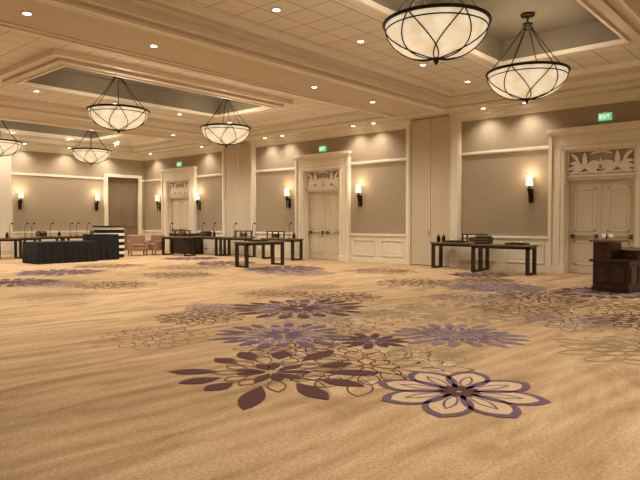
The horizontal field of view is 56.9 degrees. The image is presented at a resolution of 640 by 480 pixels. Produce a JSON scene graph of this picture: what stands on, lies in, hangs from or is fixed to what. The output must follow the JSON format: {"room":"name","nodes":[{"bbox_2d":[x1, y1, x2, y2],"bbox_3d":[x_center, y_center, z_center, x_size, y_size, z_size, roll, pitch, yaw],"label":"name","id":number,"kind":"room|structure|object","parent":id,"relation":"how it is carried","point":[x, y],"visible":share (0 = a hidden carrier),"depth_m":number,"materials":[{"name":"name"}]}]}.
{"room":"hotel ballroom","nodes":[
{"label":"hotel ballroom","id":0,"kind":"room"},
{"bbox_2d":[11,150,144,234],"bbox_3d":[-17.296,-2.219,21.985,0.300,6.000,24.200,2,2,41],"label":"wall","id":1,"kind":"structure","parent":0,"point":[62,201],"depth_m":27.65,"materials":[{"name":"beige paint"}]},
{"bbox_2d":[0,155,12,255],"bbox_3d":[-13.686,-1.643,25.586,0.380,4.630,0.550,2,2,41],"label":"trim","id":2,"kind":"structure","parent":1,"relation":"attached to","point":[5,161],"depth_m":25.48,"materials":[{"name":"beige paint"}]},
{"bbox_2d":[18,191,23,208],"bbox_3d":[-13.253,-1.731,26.169,0.273,0.830,0.210,2,2,41],"label":"wall sconce","id":3,"kind":"object","parent":1,"relation":"attached to","point":[20,192],"visible":1,"depth_m":26.12,"materials":[{"name":"brown metal"}]},
{"bbox_2d":[12,144,144,254],"bbox_3d":[-17.109,-1.664,21.836,0.200,4.900,24.200,2,2,41],"label":"trim","id":4,"kind":"structure","parent":1,"relation":"attached to","point":[26,147],"depth_m":27.39,"materials":[{"name":"beige paint"}]},
{"bbox_2d":[95,194,99,209],"bbox_3d":[-10.872,-1.813,28.868,0.273,0.830,0.210,2,2,41],"label":"wall sconce","id":5,"kind":"object","parent":1,"relation":"attached to","point":[97,195],"visible":1,"depth_m":28.82,"materials":[{"name":"brown metal"}]},
{"bbox_2d":[108,177,136,249],"bbox_3d":[-10.121,-1.321,30.154,0.185,3.690,1.700,2,2,41],"label":"door","id":6,"kind":"structure","parent":1,"relation":"in","point":[122,200],"depth_m":30.21,"materials":[{"name":"wood"}]},
{"bbox_2d":[103,173,142,234],"bbox_3d":[-9.969,-1.387,30.018,0.110,3.850,2.100,2,2,41],"label":"trim","id":7,"kind":"structure","parent":1,"relation":"attached to","point":[106,218],"depth_m":30.03,"materials":[{"name":"beige paint"}]},
{"bbox_2d":[0,250,639,479],"bbox_3d":[-4.293,1.172,10.823,34.700,0.100,24.500,2,2,41],"label":"floor","id":8,"kind":"structure","parent":0,"point":[71,408],"depth_m":5.34,"materials":[{"name":"carpet"}]},
{"bbox_2d":[0,238,22,258],"bbox_3d":[-12.571,0.343,22.963,0.620,0.820,1.750,2,2,41],"label":"console table","id":9,"kind":"object","parent":8,"relation":"on","point":[15,240],"visible":0.96,"depth_m":23.37,"materials":[{"name":"laminate"}]},
{"bbox_2d":[0,237,41,257],"bbox_3d":[-12.444,0.302,24.317,0.620,0.820,1.750,2,2,41],"label":"console table","id":10,"kind":"object","parent":8,"relation":"on","point":[24,238],"visible":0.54,"depth_m":24.32,"materials":[{"name":"laminate"}]},
{"bbox_2d":[23,236,63,241],"bbox_3d":[-12.268,0.250,26.027,0.620,0.820,1.750,2,2,41],"label":"console table","id":11,"kind":"object","parent":8,"relation":"on","point":[43,237],"visible":0.38,"depth_m":26.04,"materials":[{"name":"laminate"}]},
{"bbox_2d":[35,231,46,235],"bbox_3d":[-12.270,-0.280,26.009,0.440,0.240,0.325,2,2,41],"label":"storage box","id":12,"kind":"object","parent":11,"relation":"on","point":[38,233],"visible":0.94,"depth_m":25.86,"materials":[{"name":"brown wood"}]},
{"bbox_2d":[22,240,97,263],"bbox_3d":[-9.392,0.424,21.430,1.326,0.750,2.323,2,2,41],"label":"draped table","id":13,"kind":"object","parent":8,"relation":"on","point":[35,252],"visible":1,"depth_m":20.86,"materials":[{"name":"black fabric"}]},
{"bbox_2d":[63,235,82,240],"bbox_3d":[-11.012,0.206,27.452,0.620,0.820,1.750,2,2,41],"label":"console table","id":14,"kind":"object","parent":8,"relation":"on","point":[68,238],"visible":0.23,"depth_m":26.82,"materials":[{"name":"laminate"}]},
{"bbox_2d":[83,234,118,259],"bbox_3d":[-8.492,0.265,22.898,1.023,0.980,1.123,2,2,41],"label":"draped table","id":15,"kind":"object","parent":8,"relation":"on","point":[108,244],"visible":0.72,"depth_m":22.60,"materials":[{"name":"black fabric"}]},
{"bbox_2d":[92,226,125,257],"bbox_3d":[-8.692,0.067,24.149,1.360,1.300,0.510,0,2,-1],"label":"bar","id":16,"kind":"object","parent":8,"relation":"on","point":[119,230],"visible":0.48,"depth_m":24.09,"materials":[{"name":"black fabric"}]},
{"bbox_2d":[127,235,147,255],"bbox_3d":[-7.928,0.220,25.672,0.800,0.900,0.700,-1,2,-29],"label":"armchair","id":17,"kind":"object","parent":8,"relation":"on","point":[134,242],"visible":1,"depth_m":25.58,"materials":[{"name":"pink fabric"}]},
{"bbox_2d":[143,234,164,254],"bbox_3d":[-7.390,0.202,26.272,0.800,0.900,0.700,1,2,26],"label":"armchair","id":18,"kind":"object","parent":8,"relation":"on","point":[155,243],"visible":0.71,"depth_m":26.14,"materials":[{"name":"pink fabric"}]},
{"bbox_2d":[161,236,195,255],"bbox_3d":[-6.155,0.259,25.705,1.750,0.820,0.620,2,2,41],"label":"console table","id":19,"kind":"object","parent":8,"relation":"on","point":[172,238],"visible":0.97,"depth_m":25.36,"materials":[{"name":"laminate"}]},
{"bbox_2d":[174,230,190,236],"bbox_3d":[-5.929,-0.282,25.490,0.720,0.275,0.360,2,2,41],"label":"display riser","id":20,"kind":"object","parent":19,"relation":"on","point":[183,234],"visible":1,"depth_m":25.38,"materials":[{"name":"brown wood"}]},
{"bbox_2d":[169,233,200,253],"bbox_3d":[-6.228,0.159,27.358,1.660,0.920,0.734,2,2,41],"label":"sideboard","id":21,"kind":"object","parent":8,"relation":"on","point":[178,244],"visible":0.53,"depth_m":26.99,"materials":[{"name":"brown wood"}]},
{"bbox_2d":[191,236,225,255],"bbox_3d":[-4.902,0.248,26.067,1.750,0.820,0.620,2,2,41],"label":"console table","id":22,"kind":"object","parent":8,"relation":"on","point":[215,238],"visible":0.62,"depth_m":25.70,"materials":[{"name":"laminate"}]},
{"bbox_2d":[200,231,211,235],"bbox_3d":[-5.054,-0.285,26.181,0.440,0.240,0.325,2,2,41],"label":"storage box","id":23,"kind":"object","parent":22,"relation":"on","point":[202,233],"visible":0.91,"depth_m":26.05,"materials":[{"name":"brown wood"}]},
{"bbox_2d":[218,237,256,257],"bbox_3d":[-3.477,0.287,24.811,1.750,0.820,0.620,2,2,41],"label":"console table","id":24,"kind":"object","parent":8,"relation":"on","point":[229,239],"visible":0.82,"depth_m":24.78,"materials":[{"name":"laminate"}]},
{"bbox_2d":[235,230,251,236],"bbox_3d":[-3.177,-0.253,24.530,0.720,0.275,0.360,2,2,41],"label":"display riser","id":25,"kind":"object","parent":24,"relation":"on","point":[241,231],"visible":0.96,"depth_m":24.39,"materials":[{"name":"black metal"}]},
{"bbox_2d":[234,240,284,267],"bbox_3d":[-1.972,0.448,19.489,0.620,0.820,1.750,2,2,41],"label":"console table","id":26,"kind":"object","parent":8,"relation":"on","point":[272,243],"visible":0.95,"depth_m":19.04,"materials":[{"name":"laminate"}]},
{"bbox_2d":[248,238,267,241],"bbox_3d":[-2.038,-0.004,19.400,0.560,0.090,0.360,2,2,41],"label":"serving tray","id":27,"kind":"object","parent":26,"relation":"on","point":[254,239],"visible":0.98,"depth_m":19.27,"materials":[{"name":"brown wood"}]},
{"bbox_2d":[261,238,303,260],"bbox_3d":[-1.480,0.344,22.919,1.750,0.820,0.620,2,2,41],"label":"console table","id":28,"kind":"object","parent":8,"relation":"on","point":[291,240],"visible":0.84,"depth_m":22.55,"materials":[{"name":"laminate"}]},
{"bbox_2d":[266,231,284,237],"bbox_3d":[-1.742,-0.210,23.134,0.720,0.275,0.360,2,2,41],"label":"display riser","id":29,"kind":"object","parent":28,"relation":"on","point":[272,234],"visible":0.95,"depth_m":23.03,"materials":[{"name":"black metal"}]},
{"bbox_2d":[0,257,639,417],"bbox_3d":[-0.765,1.057,12.828,15.287,0.006,24.520,0,2,-5],"label":"carpet pattern","id":30,"kind":"object","parent":8,"relation":"on","point":[433,389],"visible":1,"depth_m":7.15,"materials":[{"name":"purple carpet"}]},
{"bbox_2d":[589,239,639,293],"bbox_3d":[6.300,0.532,12.464,0.920,1.080,0.840,-1,2,-41],"label":"stand","id":31,"kind":"object","parent":30,"relation":"on","point":[616,268],"visible":0.98,"depth_m":12.24,"materials":[{"name":"brown wood"}]},
{"bbox_2d":[430,242,488,269],"bbox_3d":[4.336,0.483,18.328,1.750,0.820,0.620,2,2,41],"label":"console table","id":32,"kind":"object","parent":8,"relation":"on","point":[433,244],"visible":0.63,"depth_m":18.38,"materials":[{"name":"laminate"}]},
{"bbox_2d":[443,239,461,242],"bbox_3d":[4.186,0.025,18.447,0.560,0.090,0.360,2,2,41],"label":"serving tray","id":33,"kind":"object","parent":32,"relation":"on","point":[447,240],"visible":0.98,"depth_m":18.36,"materials":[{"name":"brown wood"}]},
{"bbox_2d":[461,233,487,242],"bbox_3d":[4.704,-0.054,17.988,0.720,0.275,0.360,2,2,41],"label":"display riser","id":34,"kind":"object","parent":32,"relation":"on","point":[471,239],"visible":0.64,"depth_m":17.97,"materials":[{"name":"brown wood"}]},
{"bbox_2d":[470,244,537,275],"bbox_3d":[5.182,0.532,16.717,1.750,0.820,0.620,2,2,41],"label":"console table","id":35,"kind":"object","parent":8,"relation":"on","point":[527,248],"visible":0.95,"depth_m":16.36,"materials":[{"name":"laminate"}]},
{"bbox_2d":[474,235,492,243],"bbox_3d":[4.730,-0.009,17.096,0.440,0.240,0.325,2,2,41],"label":"storage box","id":36,"kind":"object","parent":35,"relation":"on","point":[479,239],"visible":0.99,"depth_m":16.99,"materials":[{"name":"brown wood"}]},
{"bbox_2d":[505,241,529,244],"bbox_3d":[5.482,0.086,16.439,0.560,0.090,0.360,2,2,41],"label":"serving tray","id":37,"kind":"object","parent":35,"relation":"on","point":[510,242],"visible":1,"depth_m":16.34,"materials":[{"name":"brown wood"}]},
{"bbox_2d":[622,247,639,248],"bbox_3d":[8.236,0.604,14.360,1.750,0.820,0.620,2,2,41],"label":"console table","id":38,"kind":"object","parent":8,"relation":"on","point":[622,247],"visible":0.1,"depth_m":14.63,"materials":[{"name":"laminate"}]},
{"bbox_2d":[0,0,639,154],"bbox_3d":[-4.280,-4.344,10.443,34.400,1.250,24.200,2,2,41],"label":"ceiling","id":39,"kind":"structure","parent":0,"point":[266,62],"depth_m":13.67,"materials":[{"name":"paint"}]},
{"bbox_2d":[0,120,22,155],"bbox_3d":[-12.028,-3.948,22.087,1.627,1.790,1.627,2,2,41],"label":"pendant light","id":40,"kind":"object","parent":39,"relation":"hanging from","point":[8,147],"visible":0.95,"depth_m":21.86,"materials":[{"name":"white glass"}]},
{"bbox_2d":[20,11,33,15],"bbox_3d":[-4.838,-3.739,9.753,0.200,0.018,0.200,2,2,41],"label":"recessed light","id":41,"kind":"object","parent":39,"relation":"in","point":[28,13],"visible":1,"depth_m":9.73,"materials":[{"name":"beige"}]},
{"bbox_2d":[70,130,111,164],"bbox_3d":[-9.614,-4.031,24.824,1.627,1.790,1.627,2,2,41],"label":"pendant light","id":42,"kind":"object","parent":39,"relation":"hanging from","point":[90,155],"visible":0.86,"depth_m":24.37,"materials":[{"name":"white glass"}]},
{"bbox_2d":[86,76,149,133],"bbox_3d":[-5.423,-3.760,15.896,1.627,1.790,1.627,2,2,41],"label":"pendant light","id":43,"kind":"object","parent":39,"relation":"hanging from","point":[118,117],"visible":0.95,"depth_m":15.44,"materials":[{"name":"white glass"}]},
{"bbox_2d":[148,44,158,47],"bbox_3d":[-3.251,-3.794,11.553,0.200,0.018,0.200,2,2,41],"label":"recessed light","id":44,"kind":"object","parent":39,"relation":"in","point":[149,45],"visible":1,"depth_m":11.51,"materials":[{"name":"beige"}]},
{"bbox_2d":[200,98,251,146],"bbox_3d":[-3.004,-3.850,18.868,1.627,1.790,1.627,2,2,41],"label":"pendant light","id":45,"kind":"object","parent":39,"relation":"hanging from","point":[226,134],"visible":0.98,"depth_m":18.39,"materials":[{"name":"white glass"}]},
{"bbox_2d":[271,7,281,11],"bbox_3d":[-0.789,-4.168,10.704,0.200,0.018,0.200,2,2,41],"label":"recessed light","id":46,"kind":"object","parent":39,"relation":"in","point":[275,9],"visible":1,"depth_m":10.68,"materials":[{"name":"beige"}]},
{"bbox_2d":[382,0,491,64],"bbox_3d":[1.760,-3.548,8.942,1.627,1.790,1.627,2,2,41],"label":"pendant light","id":47,"kind":"object","parent":39,"relation":"hanging from","point":[434,32],"visible":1,"depth_m":8.47,"materials":[{"name":"white glass"}]},
{"bbox_2d":[485,12,570,103],"bbox_3d":[4.168,-3.638,11.884,1.627,1.790,1.627,2,2,41],"label":"pendant light","id":48,"kind":"object","parent":39,"relation":"hanging from","point":[529,80],"visible":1,"depth_m":11.46,"materials":[{"name":"white glass"}]},
{"bbox_2d":[144,100,639,236],"bbox_3d":[3.707,-2.152,19.803,34.700,6.000,0.300,2,2,41],"label":"wall","id":49,"kind":"structure","parent":0,"point":[494,193],"depth_m":20.37,"materials":[{"name":"beige paint"}]},
{"bbox_2d":[155,195,160,211],"bbox_3d":[-8.218,-1.846,29.956,0.210,0.830,0.273,2,2,41],"label":"wall sconce","id":50,"kind":"object","parent":49,"relation":"attached to","point":[157,196],"visible":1,"depth_m":29.90,"materials":[{"name":"brown metal"}]},
{"bbox_2d":[160,166,196,250],"bbox_3d":[-6.838,-1.470,28.962,2.840,4.080,0.460,2,2,41],"label":"trim","id":51,"kind":"structure","parent":49,"relation":"attached to","point":[181,182],"depth_m":28.98,"materials":[{"name":"beige paint"}]},
{"bbox_2d":[172,198,188,232],"bbox_3d":[-6.778,-0.743,29.052,1.720,2.600,0.158,2,2,41],"label":"door","id":52,"kind":"structure","parent":49,"relation":"in","point":[180,207],"depth_m":29.14,"materials":[{"name":"paint"}]},
{"bbox_2d":[195,193,200,209],"bbox_3d":[-5.742,-1.779,27.775,0.210,0.830,0.273,2,2,41],"label":"wall sconce","id":53,"kind":"object","parent":49,"relation":"attached to","point":[196,194],"visible":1,"depth_m":27.71,"materials":[{"name":"brown metal"}]},
{"bbox_2d":[226,142,250,255],"bbox_3d":[-3.559,-1.779,25.941,1.700,4.880,0.120,2,2,41],"label":"wall","id":54,"kind":"structure","parent":49,"relation":"attached to","point":[238,156],"depth_m":25.91,"materials":[{"name":"paint"}]},
{"bbox_2d":[284,188,290,207],"bbox_3d":[-1.316,-1.661,23.876,0.210,0.830,0.273,2,2,41],"label":"wall sconce","id":55,"kind":"object","parent":49,"relation":"attached to","point":[288,200],"visible":1,"depth_m":23.83,"materials":[{"name":"brown metal"}]},
{"bbox_2d":[293,150,351,260],"bbox_3d":[0.139,-1.284,22.816,2.840,4.080,0.460,2,2,41],"label":"trim","id":56,"kind":"structure","parent":49,"relation":"attached to","point":[328,171],"depth_m":22.66,"materials":[{"name":"beige paint"}]},
{"bbox_2d":[319,145,325,151],"bbox_3d":[0.099,-3.516,22.703,0.340,0.230,0.060,2,2,41],"label":"exit sign","id":57,"kind":"object","parent":49,"relation":"attached to","point":[322,148],"visible":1,"depth_m":22.68,"materials":[{"name":"green plastic"}]},
{"bbox_2d":[309,191,338,259],"bbox_3d":[0.199,-0.556,22.906,1.720,2.600,0.158,2,2,41],"label":"door","id":58,"kind":"structure","parent":49,"relation":"in","point":[323,206],"depth_m":22.96,"materials":[{"name":"paint"}]},
{"bbox_2d":[222,115,461,266],"bbox_3d":[0.049,-1.661,22.724,11.770,4.840,0.180,2,2,41],"label":"trim","id":59,"kind":"structure","parent":49,"relation":"attached to","point":[456,124],"depth_m":19.96,"materials":[{"name":"beige paint"}]},
{"bbox_2d":[145,230,547,265],"bbox_3d":[3.694,0.339,19.637,34.400,1.030,0.080,2,2,41],"label":"trim","id":60,"kind":"structure","parent":49,"relation":"attached to","point":[392,246],"depth_m":20.59,"materials":[{"name":"beige paint"}]},
{"bbox_2d":[144,146,548,181],"bbox_3d":[3.702,-2.745,19.553,34.400,0.100,0.055,2,2,41],"label":"trim","id":61,"kind":"structure","parent":49,"relation":"attached to","point":[538,147],"depth_m":20.45,"materials":[{"name":"beige paint"}]},
{"bbox_2d":[159,249,545,271],"bbox_3d":[3.704,0.768,19.662,34.400,0.170,0.050,2,2,41],"label":"baseboard","id":62,"kind":"structure","parent":49,"relation":"attached to","point":[286,255],"depth_m":20.47,"materials":[{"name":"beige paint"}]},
{"bbox_2d":[356,185,361,207],"bbox_3d":[1.415,-1.588,21.470,0.210,0.830,0.273,2,2,41],"label":"wall sconce","id":63,"kind":"object","parent":49,"relation":"attached to","point":[358,187],"visible":1,"depth_m":21.41,"materials":[{"name":"brown metal"}]},
{"bbox_2d":[143,88,639,160],"bbox_3d":[3.647,-3.913,19.456,34.400,0.260,0.220,2,2,41],"label":"trim","id":64,"kind":"structure","parent":49,"relation":"attached to","point":[633,94],"depth_m":18.58,"materials":[{"name":"beige paint"}]},
{"bbox_2d":[411,116,450,266],"bbox_3d":[3.681,-1.585,19.564,1.480,4.880,0.120,2,2,41],"label":"wall","id":65,"kind":"structure","parent":49,"relation":"attached to","point":[431,137],"depth_m":19.53,"materials":[{"name":"paint"}]},
{"bbox_2d":[526,176,532,202],"bbox_3d":[6.141,-1.461,17.307,0.210,0.830,0.273,2,2,41],"label":"wall sconce","id":66,"kind":"object","parent":49,"relation":"attached to","point":[529,181],"visible":1,"depth_m":17.25,"materials":[{"name":"brown metal"}]},
{"bbox_2d":[546,120,639,272],"bbox_3d":[7.679,-1.082,16.174,2.840,4.080,0.460,2,2,41],"label":"trim","id":67,"kind":"structure","parent":49,"relation":"attached to","point":[611,150],"depth_m":16.43,"materials":[{"name":"beige paint"}]},
{"bbox_2d":[569,178,634,273],"bbox_3d":[7.739,-0.354,16.264,1.720,2.600,0.158,2,2,41],"label":"door","id":68,"kind":"structure","parent":49,"relation":"in","point":[597,207],"depth_m":16.35,"materials":[{"name":"paint"}]},
{"bbox_2d":[598,112,611,120],"bbox_3d":[7.714,-3.352,15.994,0.340,0.230,0.060,2,2,41],"label":"exit sign","id":69,"kind":"object","parent":49,"relation":"attached to","point":[603,116],"visible":1,"depth_m":15.98,"materials":[{"name":"green plastic"}]}
]}

